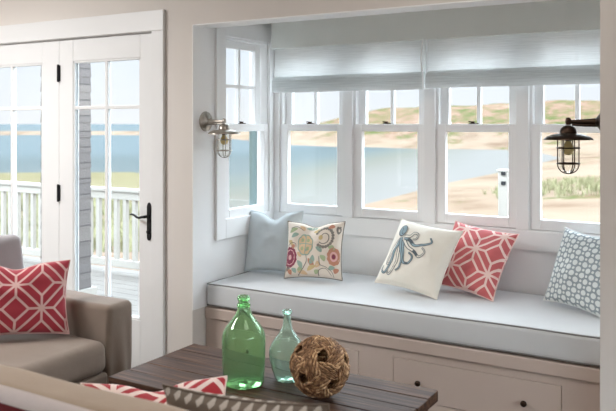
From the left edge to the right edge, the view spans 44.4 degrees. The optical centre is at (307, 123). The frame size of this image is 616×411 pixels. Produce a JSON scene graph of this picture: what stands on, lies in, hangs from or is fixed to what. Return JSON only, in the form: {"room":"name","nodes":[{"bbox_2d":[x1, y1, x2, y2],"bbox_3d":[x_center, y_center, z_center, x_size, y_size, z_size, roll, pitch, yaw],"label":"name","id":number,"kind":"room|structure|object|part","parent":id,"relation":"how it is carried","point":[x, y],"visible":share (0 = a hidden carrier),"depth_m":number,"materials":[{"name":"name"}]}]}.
{"room":"living room","nodes":[
{"label":"living room","id":0,"kind":"room"},
{"bbox_2d":[210,23,270,281],"bbox_3d":[-0.425,0.275,4.755,0.150,2.450,0.820,0,0,31],"label":"wall","id":1,"kind":"structure","parent":0,"point":[227,256],"depth_m":4.42,"materials":[{"name":"white paint"}]},
{"bbox_2d":[215,25,273,240],"bbox_3d":[-0.384,0.035,4.661,0.018,1.300,0.600,0,0,31],"label":"trim","id":2,"kind":"structure","parent":1,"relation":"attached to","point":[225,228],"depth_m":4.47,"materials":[{"name":"white paint"}]},
{"bbox_2d":[226,37,267,218],"bbox_3d":[-0.441,0.033,4.721,0.149,1.105,0.483,0,0,31],"label":"window","id":3,"kind":"structure","parent":1,"relation":"in","point":[257,128],"depth_m":4.85,"materials":[{"name":"white paint"}]},
{"bbox_3d":[-0.438,-0.231,4.704,0.038,0.551,0.433,0,0,31],"label":"sash","id":4,"kind":"part","parent":3,"relation":"part of","materials":[{"name":"white paint"}]},
{"bbox_3d":[-0.392,0.287,4.694,0.038,0.569,0.467,0,0,31],"label":"sash","id":5,"kind":"part","parent":3,"relation":"part of","materials":[{"name":"white paint"}]},
{"bbox_3d":[-0.359,0.306,4.932,0.058,0.523,0.006,0,0,31],"label":"screen frame","id":6,"kind":"part","parent":3,"relation":"part of","materials":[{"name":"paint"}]},
{"bbox_2d":[0,0,615,410],"bbox_3d":[0.449,0.190,3.666,8.500,2.620,0.150,0,0,31],"label":"wall","id":7,"kind":"structure","parent":0,"point":[185,326],"depth_m":4.25,"materials":[{"name":"paint"}]},
{"bbox_2d":[0,40,58,262],"bbox_3d":[-1.948,0.478,5.055,0.860,2.019,0.044,0,0,31],"label":"door","id":8,"kind":"structure","parent":7,"relation":"in","point":[44,54],"depth_m":4.88,"materials":[{"name":"white paint"}]},
{"bbox_2d":[0,31,151,44],"bbox_3d":[-1.582,0.471,4.883,1.765,2.033,0.150,0,0,31],"label":"trim","id":9,"kind":"structure","parent":7,"relation":"attached to","point":[151,31],"depth_m":4.72,"materials":[{"name":"white paint"}]},
{"bbox_2d":[0,9,164,359],"bbox_3d":[-1.626,0.422,4.809,1.866,2.155,0.022,0,0,31],"label":"trim","id":10,"kind":"structure","parent":7,"relation":"attached to","point":[153,20],"depth_m":4.35,"materials":[{"name":"white paint"}]},
{"bbox_2d":[57,33,151,367],"bbox_3d":[-1.247,0.478,4.603,0.824,2.019,0.098,0,0,31],"label":"door","id":11,"kind":"structure","parent":7,"relation":"in","point":[72,52],"depth_m":4.61,"materials":[{"name":"white paint"}]},
{"bbox_3d":[-0.987,0.543,4.422,0.122,0.032,0.054,0,0,31],"label":"lever","id":12,"kind":"part","parent":11,"relation":"part of","materials":[{"name":"black metal"}]},
{"bbox_3d":[-0.930,0.574,4.415,0.030,0.222,0.009,0,0,31],"label":"handle plate","id":13,"kind":"part","parent":11,"relation":"part of","materials":[{"name":"black metal"}]},
{"bbox_2d":[192,0,550,309],"bbox_3d":[0.319,0.247,3.744,2.167,1.606,0.150,0,0,31],"label":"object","id":14,"kind":"structure","parent":7,"relation":"attached to","point":[200,32],"depth_m":4.26,"materials":[{"name":"white paint"}]},
{"bbox_2d":[199,111,240,157],"bbox_3d":[-0.492,0.062,4.273,0.231,0.264,0.188,0,0,31],"label":"wall lamp","id":15,"kind":"object","parent":14,"relation":"attached to","point":[206,121],"visible":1,"depth_m":4.26,"materials":[{"name":"silver metal"}]},
{"bbox_3d":[-0.576,-0.012,4.324,0.033,0.116,0.116,0,0,31],"label":"wall plate","id":16,"kind":"part","parent":15,"relation":"part of","materials":[{"name":"silver metal"}]},
{"bbox_3d":[-0.525,-0.009,4.293,0.116,0.036,0.030,0,0,31],"label":"arm","id":17,"kind":"part","parent":15,"relation":"part of","materials":[{"name":"silver metal"}]},
{"bbox_3d":[-0.473,0.092,4.262,0.046,0.057,0.046,0,0,31],"label":"light bulb","id":18,"kind":"part","parent":15,"relation":"part of","materials":[{"name":"glass"}]},
{"bbox_3d":[-0.473,0.031,4.262,0.188,0.057,0.188,0,0,31],"label":"lamp shade","id":19,"kind":"part","parent":15,"relation":"part of","materials":[{"name":"silver metal"}]},
{"bbox_2d":[543,113,599,173],"bbox_3d":[1.163,0.075,3.296,0.258,0.295,0.210,0,0,31],"label":"wall lamp","id":20,"kind":"object","parent":7,"relation":"attached to","point":[568,133],"visible":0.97,"depth_m":3.28,"materials":[{"name":"black metal"}]},
{"bbox_3d":[1.142,0.107,3.309,0.051,0.064,0.051,0,0,31],"label":"light bulb","id":21,"kind":"part","parent":20,"relation":"part of","materials":[{"name":"yellow glass"}]},
{"bbox_3d":[1.142,0.040,3.309,0.210,0.064,0.210,0,0,31],"label":"lamp shade","id":22,"kind":"part","parent":20,"relation":"part of","materials":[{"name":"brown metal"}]},
{"bbox_3d":[1.199,-0.005,3.274,0.129,0.040,0.034,0,0,31],"label":"arm","id":23,"kind":"part","parent":20,"relation":"part of","materials":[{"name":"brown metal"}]},
{"bbox_3d":[1.257,-0.008,3.240,0.037,0.129,0.129,0,0,31],"label":"wall plate","id":24,"kind":"part","parent":20,"relation":"part of","materials":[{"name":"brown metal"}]},
{"bbox_2d":[280,86,599,294],"bbox_3d":[0.725,0.275,4.421,2.167,2.450,0.090,0,0,31],"label":"wall","id":25,"kind":"structure","parent":0,"point":[524,271],"depth_m":4.16,"materials":[{"name":"white paint"}]},
{"bbox_2d":[281,91,342,215],"bbox_3d":[0.047,0.033,4.827,0.474,1.105,0.097,0,0,31],"label":"window","id":26,"kind":"structure","parent":25,"relation":"in","point":[288,124],"depth_m":4.83,"materials":[{"name":"white paint"}]},
{"bbox_3d":[0.048,0.033,4.829,0.474,1.105,0.093,0,0,31],"label":"frame","id":27,"kind":"part","parent":26,"relation":"part of","materials":[{"name":"white paint"}]},
{"bbox_3d":[0.054,-0.231,4.840,0.450,0.551,0.038,0,0,31],"label":"sash","id":28,"kind":"part","parent":26,"relation":"part of","materials":[{"name":"white paint"}]},
{"bbox_2d":[272,39,425,92],"bbox_3d":[0.238,-0.411,4.554,1.035,0.438,0.134,0,0,31],"label":"blind","id":29,"kind":"object","parent":25,"relation":"attached to","point":[398,65],"visible":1,"depth_m":4.51,"materials":[{"name":"fabric"}]},
{"bbox_3d":[0.641,-0.335,4.239,0.020,0.281,0.007,0,0,31],"label":"pull cord","id":30,"kind":"part","parent":29,"relation":"part of","materials":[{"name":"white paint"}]},
{"bbox_2d":[354,89,423,221],"bbox_3d":[0.507,0.033,4.551,0.474,1.105,0.097,0,0,31],"label":"window","id":31,"kind":"structure","parent":25,"relation":"in","point":[361,124],"depth_m":4.56,"materials":[{"name":"white paint"}]},
{"bbox_3d":[0.508,0.033,4.553,0.474,1.105,0.093,0,0,31],"label":"frame","id":32,"kind":"part","parent":31,"relation":"part of","materials":[{"name":"white paint"}]},
{"bbox_3d":[0.515,-0.231,4.564,0.450,0.551,0.038,0,0,31],"label":"sash","id":33,"kind":"part","parent":31,"relation":"part of","materials":[{"name":"white paint"}]},
{"bbox_2d":[271,0,599,48],"bbox_3d":[0.691,-0.612,4.302,2.091,0.276,0.110,0,0,31],"label":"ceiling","id":34,"kind":"structure","parent":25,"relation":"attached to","point":[553,15],"depth_m":4.20,"materials":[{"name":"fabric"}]},
{"bbox_2d":[274,40,599,252],"bbox_3d":[0.697,0.013,4.375,2.167,1.345,0.018,0,0,31],"label":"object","id":35,"kind":"structure","parent":25,"relation":"attached to","point":[531,240],"depth_m":4.37,"materials":[{"name":"white paint"}]},
{"bbox_2d":[436,86,515,227],"bbox_3d":[0.967,0.033,4.276,0.474,1.105,0.097,0,0,31],"label":"window","id":36,"kind":"structure","parent":25,"relation":"in","point":[443,95],"depth_m":4.28,"materials":[{"name":"white paint"}]},
{"bbox_3d":[0.975,-0.231,4.288,0.450,0.551,0.038,0,0,31],"label":"sash","id":37,"kind":"part","parent":36,"relation":"part of","materials":[{"name":"white paint"}]},
{"bbox_2d":[425,29,599,88],"bbox_3d":[1.133,-0.413,4.023,1.034,0.433,0.124,0,0,31],"label":"blind","id":38,"kind":"object","parent":25,"relation":"attached to","point":[562,57],"visible":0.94,"depth_m":4.00,"materials":[{"name":"fabric"}]},
{"bbox_2d":[530,84,599,233],"bbox_3d":[1.427,0.033,4.000,0.474,1.105,0.097,0,0,31],"label":"window","id":39,"kind":"structure","parent":25,"relation":"in","point":[537,92],"depth_m":4.06,"materials":[{"name":"white paint"}]},
{"bbox_3d":[1.428,0.033,4.002,0.474,1.105,0.093,0,0,31],"label":"frame","id":40,"kind":"part","parent":39,"relation":"part of","materials":[{"name":"white paint"}]},
{"bbox_3d":[1.435,-0.231,4.012,0.450,0.551,0.038,0,0,31],"label":"sash","id":41,"kind":"part","parent":39,"relation":"part of","materials":[{"name":"white paint"}]},
{"bbox_3d":[-1.107,1.550,1.071,8.500,0.100,6.200,0,0,31],"label":"floor","id":42,"kind":"structure","parent":0,"visible":0},
{"bbox_2d":[0,234,131,383],"bbox_3d":[-1.584,1.030,3.603,1.069,0.911,1.077,0,0,31],"label":"armchair","id":43,"kind":"object","parent":42,"relation":"on","point":[97,347],"visible":0.45,"depth_m":3.66,"materials":[{"name":"grey fabric"}]},
{"bbox_2d":[0,234,23,269],"bbox_3d":[-1.718,0.809,3.696,0.257,0.469,0.698,0,0,31],"label":"cushion","id":44,"kind":"object","parent":43,"relation":"on","point":[11,257],"depth_m":3.87,"materials":[{"name":"grey fabric"}]},
{"bbox_2d":[0,259,70,334],"bbox_3d":[-1.411,0.845,3.643,0.522,0.374,0.178,0,0,-24],"label":"throw pillow","id":45,"kind":"object","parent":43,"relation":"on","point":[32,298],"visible":1,"depth_m":3.63,"materials":[{"name":"red fabric"}]},
{"bbox_2d":[0,334,104,382],"bbox_3d":[-1.484,1.120,3.543,0.829,0.192,0.706,0,0,31],"label":"seat cushion","id":46,"kind":"object","parent":43,"relation":"on","point":[74,358],"depth_m":3.49,"materials":[{"name":"beige fabric"}]},
{"bbox_3d":[-1.539,1.335,3.575,0.930,0.276,0.722,0,0,31],"label":"seat","id":47,"kind":"part","parent":43,"relation":"part of","materials":[{"name":"fabric"}]},
{"bbox_3d":[-1.311,1.179,3.952,0.942,0.604,0.190,0,0,31],"label":"armrest","id":48,"kind":"part","parent":43,"relation":"part of","materials":[{"name":"beige fabric"}]},
{"bbox_2d":[0,364,187,410],"bbox_3d":[-0.157,1.051,1.979,2.611,0.837,0.933,0,0,31],"label":"sofa","id":49,"kind":"object","parent":42,"relation":"on","point":[82,396],"visible":0.59,"depth_m":1.78,"materials":[{"name":"beige fabric"}]},
{"bbox_2d":[0,385,91,410],"bbox_3d":[-0.763,0.845,1.811,0.930,0.434,0.048,0,0,31],"label":"throw blanket","id":50,"kind":"object","parent":49,"relation":"on","point":[11,399],"visible":1,"depth_m":1.74,"materials":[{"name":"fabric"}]},
{"bbox_2d":[0,403,26,410],"bbox_3d":[-0.767,0.861,1.803,0.930,0.402,0.030,0,0,31],"label":"blanket","id":51,"kind":"object","parent":50,"relation":"on","point":[3,406],"depth_m":1.76,"materials":[{"name":"red fabric"}]},
{"bbox_2d":[80,375,226,403],"bbox_3d":[-0.471,0.949,2.282,0.464,0.257,0.294,0,0,-9],"label":"throw pillow","id":52,"kind":"object","parent":49,"relation":"on","point":[216,385],"visible":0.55,"depth_m":2.37,"materials":[{"name":"red fabric"}]},
{"bbox_2d":[162,384,329,410],"bbox_3d":[-0.136,0.870,1.883,0.541,0.451,0.175,0,0,26],"label":"throw pillow","id":53,"kind":"object","parent":49,"relation":"on","point":[190,400],"visible":0.97,"depth_m":1.88,"materials":[{"name":"fabric"}]},
{"bbox_2d":[108,344,437,410],"bbox_3d":[-0.160,1.285,3.106,1.262,0.430,0.562,0,0,31],"label":"coffee table","id":54,"kind":"object","parent":42,"relation":"on","point":[194,361],"visible":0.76,"depth_m":3.07,"materials":[{"name":"brown wood"}]},
{"bbox_2d":[222,294,265,388],"bbox_3d":[-0.265,0.888,3.103,0.179,0.359,0.179,0,0,31],"label":"bottle","id":55,"kind":"object","parent":54,"relation":"on","point":[243,337],"visible":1,"depth_m":3.04,"materials":[{"name":"green glass"}]},
{"bbox_2d":[269,309,300,382],"bbox_3d":[-0.087,0.921,3.142,0.153,0.292,0.153,0,0,31],"label":"bottle","id":56,"kind":"object","parent":54,"relation":"on","point":[282,347],"visible":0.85,"depth_m":3.09,"materials":[{"name":"teal glass"}]},
{"bbox_2d":[289,335,349,398],"bbox_3d":[0.045,0.950,2.949,0.236,0.239,0.240,0,0,-45],"label":"woven ball","id":57,"kind":"object","parent":54,"relation":"on","point":[319,365],"visible":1,"depth_m":2.88,"materials":[{"name":"brown wicker"}]},
{"bbox_2d":[205,306,599,410],"bbox_3d":[0.513,1.270,4.064,2.159,0.436,0.737,0,0,31],"label":"window bench","id":58,"kind":"object","parent":42,"relation":"on","point":[465,378],"visible":0.41,"depth_m":3.56,"materials":[{"name":"paint"}]},
{"bbox_3d":[-0.084,1.251,4.042,0.805,0.192,0.021,0,0,31],"label":"drawer","id":59,"kind":"part","parent":58,"relation":"part of","materials":[{"name":"paint"}]},
{"bbox_2d":[207,270,599,366],"bbox_3d":[0.514,0.979,4.066,2.152,0.143,0.706,0,0,31],"label":"bench cushion","id":60,"kind":"object","parent":58,"relation":"on","point":[514,322],"visible":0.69,"depth_m":3.75,"materials":[{"name":"fabric"}]},
{"bbox_2d":[244,210,303,271],"bbox_3d":[-0.211,0.721,4.613,0.392,0.384,0.144,0,0,23],"label":"throw pillow","id":61,"kind":"object","parent":60,"relation":"on","point":[267,248],"visible":0.77,"depth_m":4.58,"materials":[{"name":"blue fabric"}]},
{"bbox_2d":[284,221,345,280],"bbox_3d":[0.037,0.737,4.388,0.378,0.342,0.165,0,0,22],"label":"throw pillow","id":62,"kind":"object","parent":60,"relation":"on","point":[316,252],"visible":1,"depth_m":4.33,"materials":[{"name":"fabric"}]},
{"bbox_2d":[374,218,463,299],"bbox_3d":[0.596,0.722,4.073,0.257,0.367,0.411,0,0,-44],"label":"throw pillow","id":63,"kind":"object","parent":60,"relation":"on","point":[418,258],"visible":1,"depth_m":4.00,"materials":[{"name":"beige fabric"}]},
{"bbox_2d":[441,220,518,301],"bbox_3d":[0.890,0.729,4.055,0.229,0.364,0.429,0,0,-43],"label":"throw pillow","id":64,"kind":"object","parent":60,"relation":"on","point":[480,256],"visible":0.83,"depth_m":3.97,"materials":[{"name":"red fabric"}]},
{"bbox_2d":[543,227,599,316],"bbox_3d":[1.347,0.721,3.694,0.187,0.376,0.360,0,0,-30],"label":"throw pillow","id":65,"kind":"object","parent":60,"relation":"on","point":[575,278],"visible":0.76,"depth_m":3.66,"materials":[{"name":"grey fabric"}]},
{"bbox_3d":[0.773,1.251,3.528,0.805,0.192,0.021,0,0,31],"label":"drawer","id":66,"kind":"part","parent":58,"relation":"part of","materials":[{"name":"paint"}]},
{"bbox_3d":[0.968,1.255,3.380,0.029,0.029,0.032,0,0,31],"label":"knob","id":67,"kind":"part","parent":58,"relation":"part of","materials":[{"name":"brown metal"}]},
{"label":"outside","id":68,"kind":"structure","parent":0,"visible":0},
{"bbox_2d":[0,100,599,270],"bbox_3d":[30.478,-0.706,235.608,650.000,13.412,428.500,0,0,31],"label":"ground","id":69,"kind":"structure","parent":68,"point":[465,196],"depth_m":128.23,"materials":[{"name":"beige sand"}]},
{"bbox_2d":[0,191,138,252],"bbox_3d":[-11.028,3.872,32.247,32.815,2.356,19.185,0,0,31],"label":"dune grass","id":70,"kind":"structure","parent":69,"relation":"on","point":[94,199],"depth_m":29.13,"materials":[{"name":"plant"}]},
{"bbox_2d":[497,169,508,216],"bbox_3d":[1.836,1.505,7.059,0.110,2.150,0.113,0,0,31],"label":"post","id":71,"kind":"object","parent":69,"relation":"on","point":[503,174],"visible":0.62,"depth_m":7.02,"materials":[{"name":"white paint"}]},
{"bbox_2d":[482,173,599,198],"bbox_3d":[16.817,3.906,48.366,9.962,1.286,16.204,0,0,31],"label":"dune grass","id":72,"kind":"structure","parent":69,"relation":"on","point":[590,185],"depth_m":47.30,"materials":[{"name":"plant"}]},
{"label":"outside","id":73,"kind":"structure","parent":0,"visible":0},
{"bbox_2d":[0,124,558,208],"bbox_3d":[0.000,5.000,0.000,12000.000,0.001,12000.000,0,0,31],"label":"sea","id":74,"kind":"structure","parent":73,"point":[388,172],"depth_m":91.95,"materials":[{"name":"liquid"}]},
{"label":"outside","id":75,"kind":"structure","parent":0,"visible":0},
{"bbox_2d":[23,255,138,315],"bbox_3d":[-3.978,1.755,7.970,8.980,0.290,2.640,0,0,31],"label":"deck","id":76,"kind":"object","parent":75,"point":[124,282],"visible":0.05,"depth_m":7.68,"materials":[{"name":"grey wood"}]},
{"bbox_2d":[40,63,96,294],"bbox_3d":[-2.158,0.328,6.727,0.380,2.565,0.380,0,0,31],"label":"porch column","id":77,"kind":"structure","parent":76,"relation":"on","point":[85,286],"depth_m":6.71,"materials":[{"name":"grey wood"}]},
{"bbox_2d":[0,180,138,269],"bbox_3d":[-3.770,1.125,9.197,6.084,0.970,0.110,0,0,31],"label":"deck railing","id":78,"kind":"object","parent":76,"relation":"on","point":[98,192],"visible":0.23,"depth_m":8.31,"materials":[{"name":"white paint"}]},
{"bbox_3d":[-3.781,0.718,9.204,6.050,0.035,0.110,0,0,31],"label":"rail","id":79,"kind":"part","parent":78,"relation":"part of","materials":[{"name":"white paint"}]},
{"bbox_3d":[-3.781,0.777,9.204,6.050,0.085,0.060,0,0,31],"label":"sub rail","id":80,"kind":"part","parent":78,"relation":"part of","materials":[{"name":"white paint"}]},
{"bbox_3d":[-3.781,1.510,9.204,6.050,0.080,0.060,0,0,31],"label":"rail","id":81,"kind":"part","parent":78,"relation":"part of","materials":[{"name":"white paint"}]}
]}

